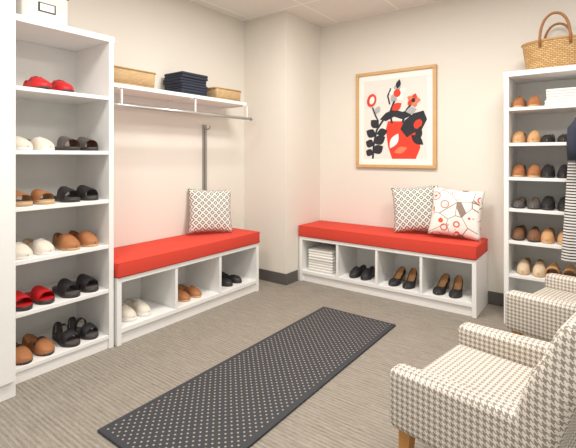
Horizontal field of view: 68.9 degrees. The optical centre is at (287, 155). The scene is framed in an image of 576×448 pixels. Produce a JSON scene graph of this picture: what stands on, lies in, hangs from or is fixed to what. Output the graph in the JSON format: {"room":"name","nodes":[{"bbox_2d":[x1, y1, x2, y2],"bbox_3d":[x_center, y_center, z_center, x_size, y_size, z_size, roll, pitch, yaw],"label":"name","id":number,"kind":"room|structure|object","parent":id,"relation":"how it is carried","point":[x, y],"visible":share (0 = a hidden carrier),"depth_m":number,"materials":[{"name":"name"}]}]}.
{"room":"mudroom","nodes":[
{"label":"mudroom","id":0,"kind":"room"},
{"bbox_2d":[68,0,243,247],"bbox_3d":[-1.634,-0.070,2.496,0.100,2.440,5.260,0,0,37],"label":"wall","id":1,"kind":"structure","parent":0,"point":[158,154],"depth_m":3.33,"materials":[{"name":"paint"}]},
{"bbox_2d":[114,83,252,120],"bbox_3d":[-0.835,-0.383,3.198,0.345,0.158,1.315,0,0,37],"label":"wall shelf","id":2,"kind":"object","parent":1,"relation":"attached to","point":[123,93],"visible":0.94,"depth_m":3.15,"materials":[{"name":"white laminate"}]},
{"bbox_2d":[114,65,155,88],"bbox_3d":[-1.121,-0.520,2.851,0.268,0.114,0.367,0,0,37],"label":"wicker basket","id":3,"kind":"object","parent":2,"relation":"on","point":[123,75],"visible":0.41,"depth_m":2.78,"materials":[{"name":"beige wicker"}]},
{"bbox_2d":[163,71,207,95],"bbox_3d":[-0.802,-0.549,3.295,0.229,0.172,0.269,0,0,37],"label":"folded clothes","id":4,"kind":"object","parent":2,"relation":"on","point":[181,81],"visible":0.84,"depth_m":3.20,"materials":[{"name":"blue fabric"}]},
{"bbox_2d":[207,87,240,101],"bbox_3d":[-0.583,-0.511,3.572,0.253,0.097,0.308,0,0,37],"label":"wicker basket","id":5,"kind":"object","parent":2,"relation":"on","point":[215,92],"visible":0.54,"depth_m":3.45,"materials":[{"name":"beige wicker"}]},
{"bbox_2d":[202,125,210,189],"bbox_3d":[-0.692,0.025,3.604,0.089,0.590,0.038,0,0,37],"label":"wall rail","id":6,"kind":"object","parent":1,"relation":"attached to","point":[204,127],"visible":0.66,"depth_m":3.61,"materials":[{"name":"grey metal"}]},
{"bbox_2d":[259,268,286,284],"bbox_3d":[-0.215,1.100,3.882,0.505,0.100,0.010,0,0,37],"label":"baseboard","id":7,"kind":"structure","parent":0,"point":[271,276],"depth_m":3.81,"materials":[{"name":"rubber"}]},
{"bbox_2d":[0,279,547,447],"bbox_3d":[0.353,1.200,1.021,5.050,0.100,5.260,0,0,37],"label":"floor","id":8,"kind":"structure","parent":0,"point":[65,406],"depth_m":2.23,"materials":[{"name":"carpet"}]},
{"bbox_2d":[0,0,15,401],"bbox_3d":[-1.701,-0.069,1.860,0.550,2.438,0.718,0,0,37],"label":"tall cabinet","id":9,"kind":"object","parent":8,"relation":"on","point":[7,7],"visible":1,"depth_m":1.97,"materials":[{"name":"white laminate"}]},
{"bbox_2d":[16,13,114,383],"bbox_3d":[-1.374,0.217,2.422,0.403,1.865,0.568,0,0,37],"label":"shelving unit","id":10,"kind":"object","parent":8,"relation":"on","point":[51,51],"visible":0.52,"depth_m":2.54,"materials":[{"name":"white laminate"}]},
{"bbox_2d":[16,334,54,365],"bbox_3d":[-1.408,1.032,2.272,0.240,0.076,0.214,0,0,32],"label":"loafer","id":11,"kind":"object","parent":10,"relation":"on","point":[42,345],"visible":0.79,"depth_m":2.25,"materials":[{"name":"brown leather"}]},
{"bbox_2d":[16,285,54,311],"bbox_3d":[-1.408,0.756,2.272,0.240,0.077,0.214,0,0,32],"label":"sandals","id":12,"kind":"object","parent":10,"relation":"on","point":[39,295],"visible":0.77,"depth_m":2.25},
{"bbox_2d":[16,238,54,259],"bbox_3d":[-1.408,0.491,2.272,0.240,0.076,0.214,0,0,32],"label":"loafer","id":13,"kind":"object","parent":10,"relation":"on","point":[25,249],"visible":0.81,"depth_m":2.25,"materials":[{"name":"white leather"}]},
{"bbox_2d":[16,189,54,206],"bbox_3d":[-1.408,0.221,2.272,0.240,0.077,0.214,0,0,32],"label":"sandals","id":14,"kind":"object","parent":10,"relation":"on","point":[34,198],"visible":0.73,"depth_m":2.25},
{"bbox_2d":[16,136,54,149],"bbox_3d":[-1.408,-0.069,2.272,0.240,0.076,0.214,0,0,32],"label":"loafer","id":15,"kind":"object","parent":10,"relation":"on","point":[39,143],"visible":0.78,"depth_m":2.24,"materials":[{"name":"white leather"}]},
{"bbox_2d":[16,0,68,25],"bbox_3d":[-1.429,-0.826,2.369,0.290,0.218,0.250,0,0,37],"label":"storage bin","id":16,"kind":"object","parent":10,"relation":"on","point":[56,11],"visible":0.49,"depth_m":2.28,"materials":[{"name":"canvas fabric"},{"name":"metal"}]},
{"bbox_2d":[23,76,73,91],"bbox_3d":[-1.343,-0.395,2.343,0.240,0.079,0.225,0,0,31],"label":"loafer","id":17,"kind":"object","parent":10,"relation":"on","point":[35,81],"visible":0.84,"depth_m":2.27,"materials":[{"name":"red leather"}]},
{"bbox_2d":[52,317,98,347],"bbox_3d":[-1.259,1.022,2.473,0.240,0.094,0.216,0,0,32],"label":"sandals","id":18,"kind":"object","parent":10,"relation":"on","point":[65,339],"visible":1,"depth_m":2.45},
{"bbox_2d":[52,274,98,297],"bbox_3d":[-1.259,0.752,2.473,0.240,0.085,0.216,0,0,32],"label":"sandals","id":19,"kind":"object","parent":10,"relation":"on","point":[65,288],"visible":0.99,"depth_m":2.44},
{"bbox_2d":[52,230,98,250],"bbox_3d":[-1.259,0.487,2.473,0.240,0.085,0.216,0,0,32],"label":"loafer","id":20,"kind":"object","parent":10,"relation":"on","point":[71,241],"visible":1,"depth_m":2.44,"materials":[{"name":"brown leather"}]},
{"bbox_2d":[54,185,98,201],"bbox_3d":[-1.259,0.217,2.473,0.240,0.085,0.216,0,0,32],"label":"sandals","id":21,"kind":"object","parent":10,"relation":"on","point":[79,194],"visible":0.99,"depth_m":2.44},
{"bbox_2d":[55,136,98,150],"bbox_3d":[-1.259,-0.073,2.473,0.240,0.085,0.216,0,0,32],"label":"sandals","id":22,"kind":"object","parent":10,"relation":"on","point":[79,144],"visible":0.92,"depth_m":2.44},
{"bbox_2d":[114,228,259,346],"bbox_3d":[-0.798,0.896,3.175,0.422,0.508,1.319,0,0,37],"label":"storage bench","id":23,"kind":"object","parent":8,"relation":"on","point":[151,272],"visible":0.73,"depth_m":3.05,"materials":[{"name":"white laminate"}]},
{"bbox_2d":[122,298,150,321],"bbox_3d":[-1.039,1.005,2.777,0.240,0.089,0.201,0,0,37],"label":"sneakers","id":24,"kind":"object","parent":23,"relation":"on","point":[131,309],"visible":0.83,"depth_m":2.74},
{"bbox_2d":[178,284,201,301],"bbox_3d":[-0.779,1.014,3.144,0.240,0.070,0.201,0,0,37],"label":"loafer","id":25,"kind":"object","parent":23,"relation":"on","point":[184,292],"visible":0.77,"depth_m":3.11,"materials":[{"name":"brown leather"}]},
{"bbox_2d":[188,189,232,233],"bbox_3d":[-0.645,0.455,3.494,0.392,0.372,0.167,0,0,-27],"label":"throw pillow","id":26,"kind":"object","parent":23,"relation":"on","point":[209,209],"visible":1,"depth_m":3.44,"materials":[{"name":"white fabric"}]},
{"bbox_2d":[222,271,241,286],"bbox_3d":[-0.516,1.018,3.498,0.240,0.064,0.201,0,0,37],"label":"flats","id":27,"kind":"object","parent":23,"relation":"on","point":[227,280],"visible":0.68,"depth_m":3.46,"materials":[{"name":"black leather"}]},
{"bbox_2d":[97,307,395,447],"bbox_3d":[-0.032,1.143,2.293,0.573,0.012,1.786,0,0,37],"label":"floor mat","id":28,"kind":"object","parent":8,"relation":"on","point":[237,401],"visible":1,"depth_m":2.06,"materials":[{"name":"grey rubber"}]},
{"bbox_2d":[299,220,487,317],"bbox_3d":[0.825,0.893,3.571,1.539,0.513,0.382,0,0,37],"label":"storage bench","id":29,"kind":"object","parent":8,"relation":"on","point":[433,256],"visible":0.95,"depth_m":3.41,"materials":[{"name":"white laminate"}]},
{"bbox_2d":[308,244,335,273],"bbox_3d":[0.368,0.952,3.905,0.267,0.192,0.279,0,0,37],"label":"folded towels","id":30,"kind":"object","parent":29,"relation":"on","point":[322,258],"visible":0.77,"depth_m":3.80,"materials":[{"name":"white fabric"}]},
{"bbox_2d":[349,265,374,280],"bbox_3d":[0.659,1.009,3.671,0.201,0.082,0.240,0,0,37],"label":"loafer","id":31,"kind":"object","parent":29,"relation":"on","point":[366,273],"visible":0.99,"depth_m":3.62,"materials":[{"name":"black leather"}]},
{"bbox_2d":[388,266,416,288],"bbox_3d":[0.950,0.991,3.442,0.213,0.116,0.240,0,0,37],"label":"heels","id":32,"kind":"object","parent":29,"relation":"on","point":[400,274],"visible":1,"depth_m":3.44,"materials":[{"name":"black leather"}]},
{"bbox_2d":[391,185,437,232],"bbox_3d":[1.057,0.436,3.471,0.410,0.399,0.169,0,0,19],"label":"throw pillow","id":33,"kind":"object","parent":29,"relation":"on","point":[412,206],"visible":0.81,"depth_m":3.43,"materials":[{"name":"white fabric"}]},
{"bbox_2d":[433,273,462,298],"bbox_3d":[1.239,0.991,3.228,0.213,0.116,0.240,0,0,37],"label":"heels","id":34,"kind":"object","parent":29,"relation":"on","point":[443,284],"visible":1,"depth_m":3.22,"materials":[{"name":"black leather"}]},
{"bbox_2d":[427,186,485,241],"bbox_3d":[1.301,0.439,3.253,0.411,0.393,0.168,0,0,29],"label":"throw pillow","id":35,"kind":"object","parent":29,"relation":"on","point":[454,212],"visible":1,"depth_m":3.20,"materials":[{"name":"white fabric"}]},
{"bbox_2d":[390,312,575,447],"bbox_3d":[0.754,0.785,1.389,0.600,0.729,0.606,0,0,-43],"label":"armchair","id":36,"kind":"object","parent":8,"relation":"on","point":[496,388],"visible":1,"depth_m":1.26,"materials":[{"name":"fabric"}]},
{"bbox_2d":[503,65,575,322],"bbox_3d":[1.929,0.287,2.774,0.858,1.725,0.362,0,0,37],"label":"shelving unit","id":37,"kind":"object","parent":8,"relation":"on","point":[555,120],"visible":0.7,"depth_m":3.00,"materials":[{"name":"white laminate"}]},
{"bbox_2d":[512,225,540,242],"bbox_3d":[1.663,0.532,2.919,0.178,0.088,0.235,0,0,37],"label":"loafer","id":38,"kind":"object","parent":37,"relation":"on","point":[519,233],"visible":0.99,"depth_m":2.85,"materials":[{"name":"brown leather"}]},
{"bbox_2d":[512,164,540,177],"bbox_3d":[1.663,0.100,2.919,0.178,0.088,0.235,0,0,37],"label":"loafer","id":39,"kind":"object","parent":37,"relation":"on","point":[519,170],"visible":0.98,"depth_m":2.85,"materials":[{"name":"brown leather"}]},
{"bbox_2d":[512,130,540,142],"bbox_3d":[1.663,-0.133,2.919,0.178,0.088,0.235,0,0,37],"label":"loafer","id":40,"kind":"object","parent":37,"relation":"on","point":[534,136],"visible":0.97,"depth_m":2.85,"materials":[{"name":"beige leather"}]},
{"bbox_2d":[512,197,540,209],"bbox_3d":[1.663,0.325,2.919,0.178,0.064,0.235,0,0,37],"label":"flats","id":41,"kind":"object","parent":37,"relation":"on","point":[521,203],"visible":0.98,"depth_m":2.85,"materials":[{"name":"grey leather"}]},
{"bbox_2d":[512,95,540,107],"bbox_3d":[1.663,-0.373,2.919,0.178,0.088,0.235,0,0,37],"label":"loafer","id":42,"kind":"object","parent":37,"relation":"on","point":[534,100],"visible":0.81,"depth_m":2.85,"materials":[{"name":"brown leather"}]},
{"bbox_2d":[517,258,545,277],"bbox_3d":[1.687,0.761,2.901,0.178,0.088,0.235,0,0,37],"label":"loafer","id":43,"kind":"object","parent":37,"relation":"on","point":[524,266],"visible":1,"depth_m":2.84,"materials":[{"name":"beige leather"}]},
{"bbox_2d":[521,11,575,69],"bbox_3d":[1.807,-0.756,2.828,0.418,0.358,0.296,0,0,37],"label":"basket","id":44,"kind":"object","parent":37,"relation":"on","point":[545,52],"visible":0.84,"depth_m":2.75,"materials":[{"name":"wicker"}]},
{"bbox_2d":[541,228,562,244],"bbox_3d":[1.801,0.532,2.816,0.178,0.088,0.235,0,0,37],"label":"loafer","id":45,"kind":"object","parent":37,"relation":"on","point":[548,235],"visible":0.73,"depth_m":2.77,"materials":[{"name":"orange leather"}]},
{"bbox_2d":[541,196,564,211],"bbox_3d":[1.801,0.313,2.816,0.178,0.088,0.235,0,0,37],"label":"loafer","id":46,"kind":"object","parent":37,"relation":"on","point":[548,202],"visible":0.8,"depth_m":2.76,"materials":[{"name":"black leather"}]},
{"bbox_2d":[541,134,566,141],"bbox_3d":[1.801,-0.121,2.816,0.178,0.064,0.235,0,0,37],"label":"flats","id":47,"kind":"object","parent":37,"relation":"on","point":[546,138],"visible":0.8,"depth_m":2.75,"materials":[{"name":"black leather"}]},
{"bbox_2d":[541,164,567,177],"bbox_3d":[1.801,0.100,2.816,0.178,0.088,0.235,0,0,37],"label":"loafer","id":48,"kind":"object","parent":37,"relation":"on","point":[548,171],"visible":0.82,"depth_m":2.76,"materials":[{"name":"black leather"}]},
{"bbox_2d":[545,87,575,105],"bbox_3d":[1.877,-0.384,2.793,0.269,0.108,0.278,0,0,37],"label":"folded towels","id":49,"kind":"object","parent":37,"relation":"on","point":[559,96],"visible":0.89,"depth_m":2.71,"materials":[{"name":"white fabric"}]},
{"bbox_2d":[546,262,575,276],"bbox_3d":[1.825,0.760,2.798,0.178,0.088,0.235,0,0,37],"label":"sandals","id":50,"kind":"object","parent":37,"relation":"on","point":[569,270],"visible":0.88,"depth_m":2.78},
{"bbox_2d":[561,161,575,261],"bbox_3d":[1.890,0.184,2.520,0.421,0.932,0.090,0,0,37],"label":"striped dress","id":51,"kind":"object","parent":37,"relation":"hanging from","point":[569,227],"visible":0.79,"depth_m":2.59,"materials":[{"name":"white fabric"}]},
{"bbox_2d":[566,117,575,160],"bbox_3d":[1.900,-0.139,2.444,0.460,0.378,0.201,0,0,37],"label":"cardigan","id":52,"kind":"object","parent":37,"relation":"hanging from","point":[571,130],"visible":1,"depth_m":2.49,"materials":[{"name":"blue fabric"}]},
{"bbox_2d":[505,273,575,341],"bbox_3d":[1.547,0.785,2.141,0.600,0.729,0.606,0,0,-38],"label":"armchair","id":53,"kind":"object","parent":8,"relation":"on","point":[540,314],"visible":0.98,"depth_m":2.11,"materials":[{"name":"fabric"}]},
{"bbox_2d":[244,11,319,279],"bbox_3d":[-0.051,-0.070,4.120,0.505,2.440,0.566,0,0,37],"label":"wall column","id":54,"kind":"structure","parent":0,"point":[282,50],"depth_m":3.90,"materials":[{"name":"paint"}]},
{"bbox_2d":[287,270,297,284],"bbox_3d":[0.038,1.100,3.808,0.010,0.100,0.171,0,0,37],"label":"baseboard","id":55,"kind":"structure","parent":54,"relation":"attached to","point":[292,277],"depth_m":3.80,"materials":[{"name":"rubber"}]},
{"bbox_2d":[187,0,441,26],"bbox_3d":[0.353,-1.340,1.021,5.050,0.100,5.260,0,0,37],"label":"ceiling","id":56,"kind":"structure","parent":0,"point":[320,13],"depth_m":3.65,"materials":[{"name":"paint"}]},
{"bbox_2d":[320,0,575,292],"bbox_3d":[1.932,-0.070,3.062,4.950,2.440,0.100,0,0,37],"label":"wall","id":57,"kind":"structure","parent":0,"point":[471,43],"depth_m":3.48,"materials":[{"name":"paint"}]},
{"bbox_2d":[356,64,436,168],"bbox_3d":[0.939,-0.330,3.718,0.742,0.870,0.030,0,0,37],"label":"framed botanical print","id":58,"kind":"object","parent":57,"relation":"attached to","point":[396,109],"visible":1,"depth_m":3.69,"materials":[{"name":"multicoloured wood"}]},
{"bbox_2d":[488,291,503,306],"bbox_3d":[1.624,1.100,3.222,0.165,0.100,0.010,0,0,37],"label":"baseboard","id":59,"kind":"structure","parent":57,"relation":"attached to","point":[494,298],"depth_m":3.23,"materials":[{"name":"rubber"}]}
]}

